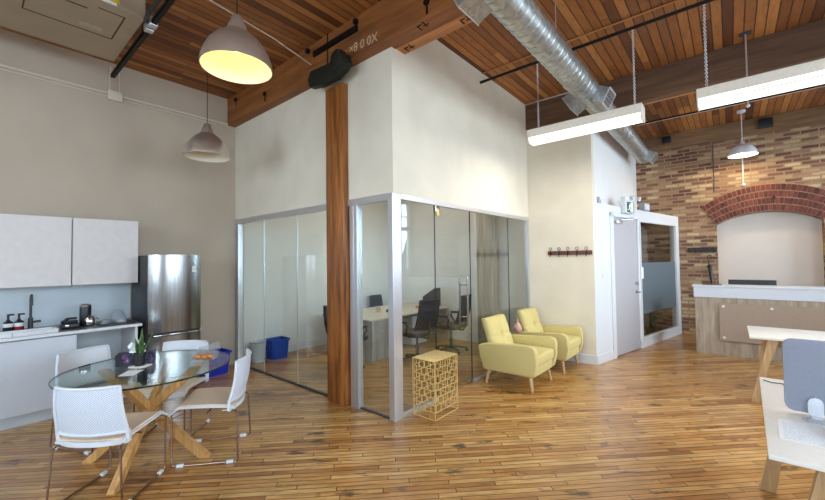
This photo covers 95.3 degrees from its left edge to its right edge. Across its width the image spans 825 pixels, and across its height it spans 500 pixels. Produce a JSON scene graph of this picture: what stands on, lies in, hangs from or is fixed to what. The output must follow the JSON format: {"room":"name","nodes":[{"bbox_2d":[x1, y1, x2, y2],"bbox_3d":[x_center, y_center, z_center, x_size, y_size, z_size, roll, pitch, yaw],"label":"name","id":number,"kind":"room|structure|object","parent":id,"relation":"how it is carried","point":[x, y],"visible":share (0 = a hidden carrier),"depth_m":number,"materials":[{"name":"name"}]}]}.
{"room":"open-plan office","nodes":[
{"label":"open-plan office","id":0,"kind":"room"},
{"bbox_2d":[0,28,387,364],"bbox_3d":[-3.325,-0.290,5.046,0.208,3.955,9.000,-2,-2,40],"label":"wall","id":1,"kind":"structure","parent":0,"point":[65,151],"depth_m":4.94,"materials":[{"name":"grey paint"}]},
{"bbox_2d":[0,213,71,287],"bbox_3d":[-4.028,0.022,3.776,0.351,0.733,0.862,-2,-2,40],"label":"upper cabinet","id":2,"kind":"object","parent":1,"relation":"attached to","point":[35,251],"visible":1,"depth_m":3.78,"materials":[{"name":"laminate"}]},
{"bbox_2d":[0,283,130,330],"bbox_3d":[-4.363,0.595,3.620,0.011,0.441,2.705,-2,-2,40],"label":"backsplash","id":3,"kind":"structure","parent":1,"relation":"attached to","point":[51,305],"depth_m":4.17,"materials":[{"name":"blue glass"}]},
{"bbox_2d":[71,218,137,286],"bbox_3d":[-3.558,0.032,4.332,0.351,0.733,0.582,-2,-2,40],"label":"upper cabinet","id":4,"kind":"object","parent":1,"relation":"attached to","point":[102,251],"visible":0.98,"depth_m":4.20,"materials":[{"name":"laminate"}]},
{"bbox_2d":[0,68,214,123],"bbox_3d":[-4.425,-1.869,3.646,0.012,0.012,4.800,-2,-2,40],"label":"conduit","id":5,"kind":"object","parent":1,"relation":"attached to","point":[0,68],"visible":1,"depth_m":4.42,"materials":[{"name":"grey metal"}]},
{"bbox_2d":[0,63,227,124],"bbox_3d":[-4.333,-1.907,3.752,0.026,0.026,5.080,-2,-2,40],"label":"conduit","id":6,"kind":"object","parent":1,"relation":"attached to","point":[3,65],"visible":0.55,"depth_m":4.44,"materials":[{"name":"grey metal"}]},
{"bbox_2d":[107,65,121,102],"bbox_3d":[-3.623,-2.028,4.581,0.049,0.430,0.140,-2,-2,40],"label":"junction box","id":7,"kind":"object","parent":1,"relation":"attached to","point":[112,95],"visible":0.89,"depth_m":4.55,"materials":[{"name":"white plastic"}]},
{"bbox_2d":[243,337,326,356],"bbox_3d":[-1.507,1.658,6.948,0.016,0.120,3.264,-2,-2,40],"label":"baseboard","id":8,"kind":"structure","parent":1,"relation":"attached to","point":[308,344],"depth_m":6.54,"materials":[{"name":"white paint"}]},
{"bbox_2d":[235,193,389,418],"bbox_3d":[-1.429,0.576,4.631,3.188,2.150,0.080,-2,-2,40],"label":"glass wall","id":9,"kind":"structure","parent":0,"point":[355,205],"depth_m":3.92,"materials":[{"name":"metal"}]},
{"bbox_2d":[235,47,401,219],"bbox_3d":[-1.399,-1.204,4.689,3.260,1.410,0.120,-2,-2,40],"label":"wall","id":10,"kind":"structure","parent":0,"point":[280,152],"depth_m":4.37,"materials":[{"name":"beige paint"}]},
{"bbox_2d":[0,330,815,499],"bbox_3d":[1.081,1.634,3.446,8.890,0.100,12.700,-2,-2,40],"label":"floor","id":11,"kind":"structure","parent":0,"point":[667,419],"depth_m":3.14,"materials":[{"name":"brown wood"}]},
{"bbox_2d":[0,326,137,430],"bbox_3d":[-4.143,1.246,3.380,0.618,0.810,2.640,-2,-2,40],"label":"base cabinet","id":12,"kind":"object","parent":11,"relation":"on","point":[27,367],"visible":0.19,"depth_m":3.58,"materials":[{"name":"white laminate"}]},
{"bbox_2d":[0,318,141,342],"bbox_3d":[-4.127,0.823,3.393,0.648,0.032,2.670,-2,-2,40],"label":"countertop","id":13,"kind":"structure","parent":12,"relation":"on","point":[82,329],"depth_m":3.85,"materials":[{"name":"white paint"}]},
{"bbox_2d":[2,314,13,331],"bbox_3d":[-3.929,0.718,3.658,0.074,0.188,0.077,-2,-2,40],"label":"soap dispenser","id":14,"kind":"object","parent":13,"relation":"on","point":[8,325],"visible":0.84,"depth_m":3.64,"materials":[{"name":"black plastic"}]},
{"bbox_2d":[2,327,13,331],"bbox_3d":[-3.929,0.780,3.655,0.074,0.063,0.074,-2,-2,40],"label":"bottle","id":15,"kind":"object","parent":14,"relation":"on","point":[4,329],"depth_m":3.63,"materials":[{"name":"white plastic"}]},
{"bbox_2d":[13,313,24,330],"bbox_3d":[-3.881,0.719,3.713,0.074,0.188,0.077,-2,-2,40],"label":"soap dispenser","id":16,"kind":"object","parent":13,"relation":"on","point":[18,324],"visible":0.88,"depth_m":3.69,"materials":[{"name":"red plastic"}]},
{"bbox_2d":[13,326,23,330],"bbox_3d":[-3.882,0.781,3.710,0.074,0.063,0.074,-2,-2,40],"label":"bottle","id":17,"kind":"object","parent":16,"relation":"on","point":[15,327],"depth_m":3.68,"materials":[{"name":"red plastic"}]},
{"bbox_2d":[0,326,58,338],"bbox_3d":[-3.841,0.783,3.424,0.231,0.042,0.885,-2,-2,40],"label":"sink","id":18,"kind":"object","parent":13,"relation":"on","point":[45,330],"visible":1,"depth_m":3.58,"materials":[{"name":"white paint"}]},
{"bbox_2d":[28,294,40,328],"bbox_3d":[-3.822,0.629,3.810,0.131,0.371,0.096,-2,-2,40],"label":"tap","id":19,"kind":"object","parent":13,"relation":"on","point":[30,319],"visible":0.94,"depth_m":3.81,"materials":[{"name":"grey paint"}]},
{"bbox_2d":[59,317,79,328],"bbox_3d":[-3.589,0.758,3.940,0.193,0.114,0.142,-2,-2,40],"label":"press","id":20,"kind":"object","parent":13,"relation":"on","point":[66,323],"visible":1,"depth_m":3.90,"materials":[{"name":"black plastic"}]},
{"bbox_2d":[79,304,98,326],"bbox_3d":[-3.513,0.701,4.070,0.205,0.234,0.117,-1,-2,19],"label":"coffee maker","id":21,"kind":"object","parent":13,"relation":"on","point":[86,319],"visible":1,"depth_m":4.05,"materials":[{"name":"black plastic"}]},
{"bbox_2d":[95,319,135,325],"bbox_3d":[-3.342,0.812,4.223,0.340,0.016,0.310,-2,-2,40],"label":"tray","id":22,"kind":"object","parent":13,"relation":"on","point":[123,321],"visible":0.94,"depth_m":4.19,"materials":[{"name":"grey paint"}]},
{"bbox_2d":[49,345,142,454],"bbox_3d":[-2.698,1.248,3.242,0.525,0.758,0.469,-1,-2,19],"label":"chair","id":23,"kind":"object","parent":11,"relation":"on","point":[69,360],"visible":0.45,"depth_m":3.31,"materials":[{"name":"white plastic"}]},
{"bbox_2d":[45,385,167,499],"bbox_3d":[-2.004,1.218,2.509,0.469,0.758,0.525,-1,-2,-1],"label":"chair","id":24,"kind":"object","parent":11,"relation":"on","point":[93,417],"visible":1,"depth_m":2.31,"materials":[{"name":"white plastic"}]},
{"bbox_2d":[48,349,229,495],"bbox_3d":[-2.032,1.255,2.903,1.126,0.707,1.126,-2,-2,40],"label":"dining table","id":25,"kind":"object","parent":11,"relation":"on","point":[157,396],"visible":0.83,"depth_m":2.88,"materials":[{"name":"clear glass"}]},
{"bbox_2d":[119,370,141,375],"bbox_3d":[-2.050,0.895,2.742,0.100,0.002,0.140,0,-2,-11],"label":"folded paper","id":26,"kind":"object","parent":25,"relation":"on","point":[130,372],"visible":1,"depth_m":2.73,"materials":[{"name":"white paper"}]},
{"bbox_2d":[115,340,155,366],"bbox_3d":[-2.217,0.812,3.021,0.250,0.188,0.120,0,-2,-28],"label":"tissue box","id":27,"kind":"object","parent":25,"relation":"on","point":[123,358],"visible":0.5,"depth_m":2.98,"materials":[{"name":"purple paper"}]},
{"bbox_2d":[128,364,151,368],"bbox_3d":[-2.111,0.899,2.918,0.110,0.007,0.110,-1,-2,12],"label":"coaster","id":28,"kind":"object","parent":25,"relation":"on","point":[145,365],"visible":0.76,"depth_m":2.89,"materials":[{"name":"white paper"}]},
{"bbox_2d":[132,328,153,365],"bbox_3d":[-2.098,0.755,2.917,0.142,0.278,0.094,-1,-2,15],"label":"snake plant","id":29,"kind":"object","parent":28,"relation":"on","point":[139,358],"visible":1,"depth_m":2.91,"materials":[{"name":"green plant"}]},
{"bbox_2d":[131,255,200,385],"bbox_3d":[-3.019,0.869,4.619,0.700,1.605,0.550,-2,-2,40],"label":"refrigerator","id":30,"kind":"object","parent":11,"relation":"on","point":[166,295],"visible":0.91,"depth_m":4.37,"materials":[{"name":"silver metal"}]},
{"bbox_2d":[133,340,211,437],"bbox_3d":[-2.142,1.245,3.391,0.469,0.758,0.525,-1,-2,-6],"label":"chair","id":31,"kind":"object","parent":11,"relation":"on","point":[184,360],"visible":0.55,"depth_m":3.59,"materials":[{"name":"white plastic"}]},
{"bbox_2d":[169,349,251,467],"bbox_3d":[-1.577,1.227,3.018,0.525,0.758,0.469,0,-2,-12],"label":"chair","id":32,"kind":"object","parent":11,"relation":"on","point":[230,398],"visible":0.98,"depth_m":2.92,"materials":[{"name":"white plastic"}]},
{"bbox_2d":[200,348,231,376],"bbox_3d":[-2.737,1.531,5.093,0.312,0.301,0.432,-2,-2,36],"label":"recycling bin","id":33,"kind":"object","parent":11,"relation":"on","point":[219,359],"visible":0.52,"depth_m":5.06,"materials":[{"name":"blue plastic"}]},
{"bbox_2d":[249,339,266,362],"bbox_3d":[-2.354,1.540,5.732,0.254,0.308,0.254,-2,-2,40],"label":"waste bin","id":34,"kind":"object","parent":11,"relation":"on","point":[256,346],"visible":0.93,"depth_m":5.65,"materials":[{"name":"white plastic"}]},
{"bbox_2d":[265,336,289,359],"bbox_3d":[-2.141,1.548,5.952,0.272,0.301,0.302,-2,-2,40],"label":"recycling bin","id":35,"kind":"object","parent":11,"relation":"on","point":[276,347],"visible":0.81,"depth_m":5.87,"materials":[{"name":"blue plastic"}]},
{"bbox_2d":[326,82,350,406],"bbox_3d":[-0.746,-0.073,4.118,0.300,3.400,0.260,-2,-2,40],"label":"wood column","id":36,"kind":"structure","parent":11,"relation":"on","point":[337,180],"depth_m":3.99,"materials":[{"name":"brown wood"}]},
{"bbox_2d":[323,305,367,367],"bbox_3d":[-0.944,1.216,5.334,0.570,0.895,0.578,-2,-2,34],"label":"office chair","id":37,"kind":"object","parent":11,"relation":"on","point":[324,306],"visible":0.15,"depth_m":5.25,"materials":[{"name":"black plastic"}]},
{"bbox_2d":[369,294,382,306],"bbox_3d":[-0.581,1.317,7.544,0.524,0.810,0.516,-2,-2,40],"label":"monitor","id":38,"kind":"object","parent":11,"relation":"on","point":[374,300],"visible":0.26,"depth_m":7.72,"materials":[{"name":"black plastic"}]},
{"bbox_2d":[322,303,449,361],"bbox_3d":[-0.403,1.387,6.737,1.190,0.620,2.060,-2,-2,40],"label":"office desk","id":39,"kind":"object","parent":11,"relation":"on","point":[376,347],"visible":0.51,"depth_m":5.86,"materials":[{"name":"white wood"}]},
{"bbox_2d":[423,288,440,305],"bbox_3d":[0.358,0.890,7.050,0.340,0.370,0.130,-1,-2,15],"label":"monitor","id":40,"kind":"object","parent":39,"relation":"on","point":[430,295],"visible":0.44,"depth_m":7.02,"materials":[{"name":"black plastic"}]},
{"bbox_2d":[402,298,438,365],"bbox_3d":[0.082,1.187,5.618,0.600,0.942,0.609,1,-2,-41],"label":"office chair","id":41,"kind":"object","parent":11,"relation":"on","point":[425,321],"visible":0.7,"depth_m":5.42,"materials":[{"name":"black fabric"}]},
{"bbox_2d":[412,350,457,420],"bbox_3d":[0.229,1.328,3.753,0.280,0.552,0.390,-2,-2,40],"label":"side table","id":42,"kind":"object","parent":11,"relation":"on","point":[434,356],"visible":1,"depth_m":3.70,"materials":[{"name":"gold metal"}]},
{"bbox_2d":[437,294,471,354],"bbox_3d":[0.655,1.196,6.202,0.609,0.942,0.600,-2,-2,33],"label":"office chair","id":43,"kind":"object","parent":11,"relation":"on","point":[445,325],"visible":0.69,"depth_m":6.05,"materials":[{"name":"black fabric"}]},
{"bbox_2d":[476,213,499,348],"bbox_3d":[1.279,-0.110,6.413,0.280,3.550,0.280,-2,-2,40],"label":"wood column","id":44,"kind":"structure","parent":11,"relation":"on","point":[487,238],"depth_m":6.30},
{"bbox_2d":[478,314,557,392],"bbox_3d":[1.300,1.234,4.643,0.742,0.768,0.725,-2,-2,40],"label":"armchair","id":45,"kind":"object","parent":11,"relation":"on","point":[529,356],"visible":1,"depth_m":4.50,"materials":[{"name":"yellow fabric"}]},
{"bbox_2d":[514,343,553,365],"bbox_3d":[1.359,1.268,4.592,0.565,0.123,0.516,-2,-2,40],"label":"seat cushion","id":46,"kind":"object","parent":45,"relation":"on","point":[545,352],"depth_m":4.52,"materials":[{"name":"yellow fabric"}]},
{"bbox_2d":[515,307,583,373],"bbox_3d":[1.935,1.246,5.331,0.742,0.768,0.725,-2,-2,40],"label":"armchair","id":47,"kind":"object","parent":11,"relation":"on","point":[570,340],"visible":0.78,"depth_m":5.31,"materials":[{"name":"yellow fabric"}]},
{"bbox_2d":[514,319,521,331],"bbox_3d":[1.477,1.059,5.279,0.120,0.176,0.120,-2,-2,40],"label":"vase","id":48,"kind":"object","parent":47,"relation":"on","point":[517,327],"visible":1,"depth_m":5.24,"materials":[{"name":"pink ceramic"}]},
{"bbox_2d":[567,335,580,350],"bbox_3d":[1.994,1.280,5.280,0.565,0.123,0.516,-2,-2,40],"label":"seat cushion","id":49,"kind":"object","parent":47,"relation":"on","point":[574,340],"depth_m":5.15,"materials":[{"name":"yellow fabric"}]},
{"bbox_2d":[643,312,659,334],"bbox_3d":[4.511,1.399,7.146,0.393,0.532,0.352,-1,-2,-2],"label":"potted plant","id":50,"kind":"object","parent":11,"relation":"on","point":[652,328],"visible":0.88,"depth_m":7.12,"materials":[{"name":"green plant"}]},
{"bbox_2d":[692,284,824,361],"bbox_3d":[5.797,1.044,5.291,2.930,1.060,0.786,-2,-2,40],"label":"reception desk","id":51,"kind":"object","parent":11,"relation":"on","point":[724,312],"depth_m":5.53,"materials":[{"name":"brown wood"}]},
{"bbox_2d":[728,279,776,284],"bbox_3d":[5.300,0.678,5.873,0.560,0.425,0.170,-2,-2,40],"label":"monitor","id":52,"kind":"object","parent":51,"relation":"on","point":[730,281],"visible":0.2,"depth_m":5.85,"materials":[{"name":"black plastic"}]},
{"bbox_2d":[692,284,824,289],"bbox_3d":[5.657,0.523,5.148,2.930,0.024,0.360,-2,-2,40],"label":"countertop","id":53,"kind":"structure","parent":51,"relation":"on","point":[700,285],"depth_m":5.45,"materials":[{"name":"white paint"}]},
{"bbox_2d":[747,326,824,403],"bbox_3d":[4.336,1.206,3.627,1.630,0.680,0.770,-2,-2,40],"label":"desk","id":54,"kind":"object","parent":11,"relation":"on","point":[771,338],"visible":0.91,"depth_m":3.84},
{"bbox_2d":[759,377,824,499],"bbox_3d":[2.541,1.170,1.524,1.655,0.680,1.340,-2,-2,40],"label":"desk","id":55,"kind":"object","parent":11,"relation":"on","point":[772,394],"visible":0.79,"depth_m":1.82,"materials":[{"name":"white wood"}]},
{"bbox_2d":[777,418,824,448],"bbox_3d":[1.812,0.844,1.727,0.190,0.002,0.290,-2,-2,42],"label":"printed sheet","id":56,"kind":"object","parent":55,"relation":"on","point":[807,434],"visible":1,"depth_m":1.73,"materials":[{"name":"white paper"}]},
{"bbox_2d":[782,338,824,420],"bbox_3d":[2.428,0.640,1.573,1.250,0.384,0.074,-2,-2,40],"label":"screen","id":57,"kind":"object","parent":55,"relation":"on","point":[803,359],"visible":1,"depth_m":1.93,"materials":[{"name":"grey plastic"}]},
{"bbox_2d":[0,0,824,138],"bbox_3d":[1.028,-2.419,3.561,8.890,0.100,12.700,-2,-2,40],"label":"ceiling","id":58,"kind":"structure","parent":0,"point":[171,53],"depth_m":4.15,"materials":[{"name":"brown wood"}]},
{"bbox_2d":[0,0,144,61],"bbox_3d":[-3.814,-2.212,2.617,1.125,0.237,3.010,-2,-2,40],"label":"air conditioner","id":59,"kind":"object","parent":58,"relation":"attached to","point":[99,28],"visible":0.91,"depth_m":3.42,"materials":[{"name":"beige metal"}]},
{"bbox_2d":[110,0,175,77],"bbox_3d":[-1.899,-2.203,3.002,4.250,0.284,0.128,-2,-2,40],"label":"support rail","id":60,"kind":"object","parent":58,"relation":"hanging from","point":[151,24],"visible":0.98,"depth_m":3.47,"materials":[{"name":"black metal"}]},
{"bbox_2d":[183,44,229,161],"bbox_3d":[-2.305,-1.672,4.226,0.470,1.265,0.470,-2,-2,40],"label":"pendant lamp","id":61,"kind":"object","parent":58,"relation":"hanging from","point":[205,146],"visible":0.97,"depth_m":4.14,"materials":[{"name":"metal"}]},
{"bbox_2d":[198,0,272,83],"bbox_3d":[-1.235,-1.816,2.648,0.470,1.095,0.470,-2,-2,40],"label":"pendant lamp","id":62,"kind":"object","parent":58,"relation":"hanging from","point":[231,53],"visible":1,"depth_m":2.65,"materials":[{"name":"metal"}]},
{"bbox_2d":[209,0,311,64],"bbox_3d":[-1.914,-2.197,3.385,2.251,0.267,0.045,1,-2,-45],"label":"cable","id":63,"kind":"object","parent":58,"relation":"hanging from","point":[209,0],"visible":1,"depth_m":3.78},
{"bbox_2d":[227,0,463,127],"bbox_3d":[0.527,-2.179,2.958,8.490,0.400,0.180,-2,-2,40],"label":"ceiling beam","id":64,"kind":"structure","parent":58,"relation":"attached to","point":[396,22],"depth_m":3.77,"materials":[{"name":"brown wood"}]},
{"bbox_2d":[305,18,357,88],"bbox_3d":[-0.921,-2.033,3.958,0.880,0.548,0.160,-2,-2,40],"label":"bracket","id":65,"kind":"object","parent":64,"relation":"attached to","point":[340,63],"visible":1,"depth_m":3.91,"materials":[{"name":"black metal"}]},
{"bbox_2d":[349,31,377,51],"bbox_3d":[-0.485,-2.028,3.692,0.408,0.102,0.002,-2,-2,40],"label":"lettering","id":66,"kind":"object","parent":64,"relation":"attached to","point":[377,31],"depth_m":3.69},
{"bbox_2d":[423,0,428,13],"bbox_3d":[0.116,-2.057,3.172,0.056,0.128,0.020,-2,-2,40],"label":"bolt","id":67,"kind":"object","parent":64,"relation":"attached to","point":[425,2],"visible":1,"depth_m":3.17,"materials":[{"name":"black metal"}]},
{"bbox_2d":[397,14,472,53],"bbox_3d":[0.632,-2.179,3.082,8.490,0.395,0.135,-2,-2,40],"label":"ceiling beam","id":68,"kind":"structure","parent":58,"relation":"attached to","point":[455,24],"depth_m":3.43,"materials":[{"name":"brown wood"}]},
{"bbox_2d":[525,92,568,105],"bbox_3d":[2.188,-2.312,5.623,1.067,0.018,0.018,-2,-2,40],"label":"conduit","id":69,"kind":"object","parent":58,"relation":"attached to","point":[566,92],"visible":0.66,"depth_m":5.72,"materials":[{"name":"metal"}]},
{"bbox_2d":[454,0,657,163],"bbox_3d":[1.355,-2.006,3.573,0.514,0.730,9.553,-2,-2,40],"label":"spiral duct","id":70,"kind":"object","parent":58,"relation":"hanging from","point":[526,21],"visible":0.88,"depth_m":3.41,"materials":[{"name":"metal"}]},
{"bbox_2d":[454,0,478,25],"bbox_3d":[0.374,-1.754,2.727,0.088,0.176,0.290,-2,-2,40],"label":"grille","id":71,"kind":"object","parent":70,"relation":"attached to","point":[459,4],"depth_m":2.66,"materials":[{"name":"metal"}]},
{"bbox_2d":[602,86,615,109],"bbox_3d":[2.242,-1.724,4.290,0.096,0.172,0.290,-2,-2,40],"label":"grille","id":72,"kind":"object","parent":70,"relation":"attached to","point":[608,94],"depth_m":4.25,"materials":[{"name":"metal"}]},
{"bbox_2d":[650,152,657,163],"bbox_3d":[4.402,-1.673,6.850,0.102,0.168,0.290,-2,-2,40],"label":"grille","id":73,"kind":"object","parent":70,"relation":"attached to","point":[653,155],"depth_m":6.78,"materials":[{"name":"metal"}]},
{"bbox_2d":[482,0,679,73],"bbox_3d":[2.900,-2.389,3.260,5.205,0.018,0.018,-2,-2,40],"label":"conduit","id":74,"kind":"object","parent":58,"relation":"attached to","point":[674,1],"visible":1,"depth_m":3.99,"materials":[{"name":"brown metal"}]},
{"bbox_2d":[527,30,644,146],"bbox_3d":[1.943,-1.843,4.335,1.215,1.028,0.210,-2,-2,40],"label":"strip light","id":75,"kind":"object","parent":58,"relation":"hanging from","point":[633,114],"visible":1,"depth_m":4.19,"materials":[{"name":"white metal"}]},
{"bbox_2d":[529,112,642,145],"bbox_3d":[1.950,-1.364,4.322,1.189,0.064,0.207,-2,-2,40],"label":"diffuser","id":76,"kind":"object","parent":75,"relation":"attached to","point":[629,118],"depth_m":4.22,"materials":[{"name":"white plastic"}]},
{"bbox_2d":[480,0,714,83],"bbox_3d":[2.865,-2.248,3.208,5.200,0.034,0.034,-2,-2,40],"label":"pipe","id":77,"kind":"object","parent":58,"relation":"attached to","point":[703,2],"visible":1,"depth_m":3.83,"materials":[{"name":"black metal"}]},
{"bbox_2d":[643,91,695,104],"bbox_3d":[4.254,-2.198,4.105,4.280,0.395,0.055,-2,-2,40],"label":"ceiling beam","id":78,"kind":"structure","parent":58,"relation":"attached to","point":[695,91],"depth_m":4.88,"materials":[{"name":"brown wood"}]},
{"bbox_2d":[525,18,824,129],"bbox_3d":[2.588,-2.137,5.393,8.490,0.400,0.120,-2,-2,40],"label":"ceiling beam","id":79,"kind":"structure","parent":58,"relation":"attached to","point":[804,43],"depth_m":4.51,"materials":[{"name":"brown wood"}]},
{"bbox_2d":[728,109,757,157],"bbox_3d":[5.551,-1.970,6.341,0.390,0.757,0.390,-2,-2,40],"label":"pendant lamp","id":80,"kind":"object","parent":58,"relation":"hanging from","point":[743,150],"visible":1,"depth_m":6.30,"materials":[{"name":"white metal"}]},
{"bbox_2d":[739,30,750,107],"bbox_3d":[3.671,-1.974,4.133,0.100,0.824,0.080,-2,-2,40],"label":"rod","id":81,"kind":"object","parent":58,"relation":"hanging from","point":[744,34],"visible":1,"depth_m":4.13,"materials":[{"name":"metal"}]},
{"bbox_2d":[696,4,824,111],"bbox_3d":[3.225,-1.890,3.251,1.245,1.028,0.210,-2,-2,40],"label":"strip light","id":82,"kind":"object","parent":58,"relation":"hanging from","point":[812,73],"visible":0.99,"depth_m":3.29,"materials":[{"name":"white metal"}]},
{"bbox_2d":[698,70,824,109],"bbox_3d":[3.232,-1.412,3.237,1.219,0.064,0.207,-2,-2,40],"label":"diffuser","id":83,"kind":"object","parent":82,"relation":"attached to","point":[809,78],"depth_m":3.29,"materials":[{"name":"white plastic"}]},
{"bbox_2d":[387,192,529,421],"bbox_3d":[0.812,0.549,4.751,0.075,2.150,3.140,-2,-2,40],"label":"glass wall","id":84,"kind":"structure","parent":0,"point":[393,199],"depth_m":3.59,"materials":[{"name":"metal"}]},
{"bbox_2d":[433,206,472,383],"bbox_3d":[0.483,0.564,4.350,0.132,2.083,0.717,-2,-2,40],"label":"door","id":85,"kind":"structure","parent":84,"relation":"in","point":[437,208],"depth_m":4.47,"materials":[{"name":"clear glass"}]},
{"bbox_2d":[401,200,525,333],"bbox_3d":[0.803,-0.282,7.252,3.260,3.955,0.100,-2,-2,40],"label":"wall","id":86,"kind":"structure","parent":0,"point":[452,252],"depth_m":7.21,"materials":[{"name":"white paint"}]},
{"bbox_2d":[448,330,477,342],"bbox_3d":[0.741,1.610,7.196,3.130,0.170,0.016,-2,-2,40],"label":"baseboard","id":87,"kind":"structure","parent":86,"relation":"attached to","point":[458,335],"depth_m":7.01,"materials":[{"name":"white paint"}]},
{"bbox_2d":[400,39,527,217],"bbox_3d":[0.840,-1.425,4.914,0.120,1.805,3.110,-2,-2,40],"label":"wall","id":88,"kind":"structure","parent":0,"point":[464,140],"depth_m":4.48,"materials":[{"name":"beige paint"}]},
{"bbox_2d":[527,115,596,355],"bbox_3d":[2.235,-0.346,5.687,0.950,3.955,0.100,-2,-2,40],"label":"wall","id":89,"kind":"structure","parent":0,"point":[561,172],"depth_m":5.61,"materials":[{"name":"beige paint"}]},
{"bbox_2d":[548,246,591,256],"bbox_3d":[2.295,0.028,5.525,0.630,0.144,0.057,-2,-2,40],"label":"hook rail","id":90,"kind":"object","parent":89,"relation":"attached to","point":[586,252],"visible":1,"depth_m":5.51,"materials":[{"name":"brown wood"}]},
{"bbox_2d":[566,353,596,364],"bbox_3d":[2.223,1.565,5.589,0.950,0.130,0.016,-2,-2,40],"label":"baseboard","id":91,"kind":"structure","parent":89,"relation":"attached to","point":[582,358],"depth_m":5.37,"materials":[{"name":"white paint"}]},
{"bbox_2d":[593,130,636,209],"bbox_3d":[3.632,-1.485,6.732,0.100,1.655,3.270,-2,-2,40],"label":"wall","id":92,"kind":"structure","parent":0,"point":[614,167],"depth_m":6.30,"materials":[{"name":"white paint"}]},
{"bbox_2d":[593,202,681,364],"bbox_3d":[3.903,0.480,6.405,3.429,2.300,0.119,1,-2,-38],"label":"wall","id":93,"kind":"structure","parent":0,"point":[659,282],"depth_m":6.24,"materials":[{"name":"white paint"}]},
{"bbox_2d":[597,197,603,203],"bbox_3d":[2.772,-0.730,5.569,0.160,0.099,0.040,1,-2,-38],"label":"sensor","id":94,"kind":"object","parent":93,"relation":"on","point":[599,200],"visible":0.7,"depth_m":5.52,"materials":[{"name":"white plastic"}]},
{"bbox_2d":[614,217,640,355],"bbox_3d":[3.420,0.543,5.927,0.891,2.141,0.185,1,-2,-38],"label":"door","id":95,"kind":"structure","parent":93,"relation":"in","point":[625,234],"depth_m":5.97,"materials":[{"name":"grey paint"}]},
{"bbox_2d":[621,196,640,214],"bbox_3d":[3.485,-0.717,5.985,0.436,0.281,0.137,1,-2,-38],"label":"exit sign","id":96,"kind":"object","parent":93,"relation":"attached to","point":[627,203],"visible":1,"depth_m":5.91,"materials":[{"name":"white plastic"}]},
{"bbox_2d":[639,203,649,211],"bbox_3d":[4.017,-0.739,6.518,0.230,0.139,0.094,1,-2,-38],"label":"emergency light","id":97,"kind":"object","parent":93,"relation":"on","point":[642,206],"visible":0.88,"depth_m":6.46,"materials":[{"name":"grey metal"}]},
{"bbox_2d":[636,124,824,334],"bbox_3d":[6.192,-0.364,6.898,5.430,3.955,0.320,-2,-2,40],"label":"brick wall","id":98,"kind":"structure","parent":0,"point":[679,182],"depth_m":7.23,"materials":[{"name":"brown brick"}]},
{"bbox_2d":[687,247,716,252],"bbox_3d":[5.535,0.006,7.196,0.450,0.110,0.064,-2,-2,40],"label":"hook rail","id":99,"kind":"object","parent":98,"relation":"attached to","point":[701,249],"visible":1,"depth_m":7.18,"materials":[{"name":"black metal"}]},
{"bbox_2d":[707,255,712,283],"bbox_3d":[5.580,0.391,7.069,0.097,0.615,0.105,-2,-2,40],"label":"umbrella","id":100,"kind":"object","parent":99,"relation":"hanging from","point":[708,265],"visible":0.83,"depth_m":7.04,"materials":[{"name":"black fabric"}]},
{"bbox_2d":[712,143,714,191],"bbox_3d":[5.691,-1.564,7.117,0.016,0.940,0.016,-2,-2,40],"label":"conduit","id":101,"kind":"object","parent":98,"relation":"attached to","point":[712,143],"visible":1,"depth_m":7.11,"materials":[{"name":"black metal"}]},
{"bbox_2d":[641,105,824,151],"bbox_3d":[6.319,-2.211,6.547,4.280,0.285,0.100,-2,-2,40],"label":"ceiling beam","id":102,"kind":"structure","parent":98,"relation":"attached to","point":[811,116],"depth_m":6.83,"materials":[{"name":"brown wood"}]},
{"bbox_2d":[662,136,670,143],"bbox_3d":[5.061,-2.195,7.499,0.150,0.120,0.068,-2,-2,40],"label":"junction box","id":103,"kind":"object","parent":102,"relation":"attached to","point":[667,139],"visible":1,"depth_m":7.48,"materials":[{"name":"black plastic"}]},
{"bbox_2d":[758,117,772,128],"bbox_3d":[6.160,-2.216,6.569,0.190,0.160,0.068,-2,-2,40],"label":"junction box","id":104,"kind":"object","parent":102,"relation":"attached to","point":[765,122],"visible":1,"depth_m":6.54,"materials":[{"name":"black plastic"}]},
{"bbox_2d":[741,137,743,182],"bbox_3d":[6.005,-1.628,6.848,0.020,0.845,0.020,-2,-2,40],"label":"conduit","id":105,"kind":"object","parent":98,"relation":"attached to","point":[741,137],"visible":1,"depth_m":6.84,"materials":[{"name":"white metal"}]},
{"bbox_2d":[702,184,824,223],"bbox_3d":[6.243,-0.830,6.645,1.789,0.652,0.052,-2,-2,40],"label":"trim","id":106,"kind":"structure","parent":98,"relation":"attached to","point":[783,186],"depth_m":6.61,"materials":[{"name":"red brick"}]},
{"bbox_2d":[717,212,824,286],"bbox_3d":[6.444,0.359,6.830,1.580,2.500,0.120,-2,-2,40],"label":"wall niche","id":107,"kind":"object","parent":98,"relation":"in","point":[786,248],"visible":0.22,"depth_m":6.74,"materials":[{"name":"paint"}]},
{"bbox_3d":[4.223,-0.518,0.562,0.150,3.955,12.300,-2,-2,40],"label":"wall","id":108,"kind":"structure","parent":0,"visible":0},
{"bbox_2d":[635,84,824,125],"bbox_3d":[5.378,-2.224,5.234,3.980,0.028,0.028,-2,-2,40],"label":"pipe","id":109,"kind":"object","parent":108,"relation":"attached to","point":[821,84],"visible":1,"depth_m":5.67,"materials":[{"name":"black metal"}]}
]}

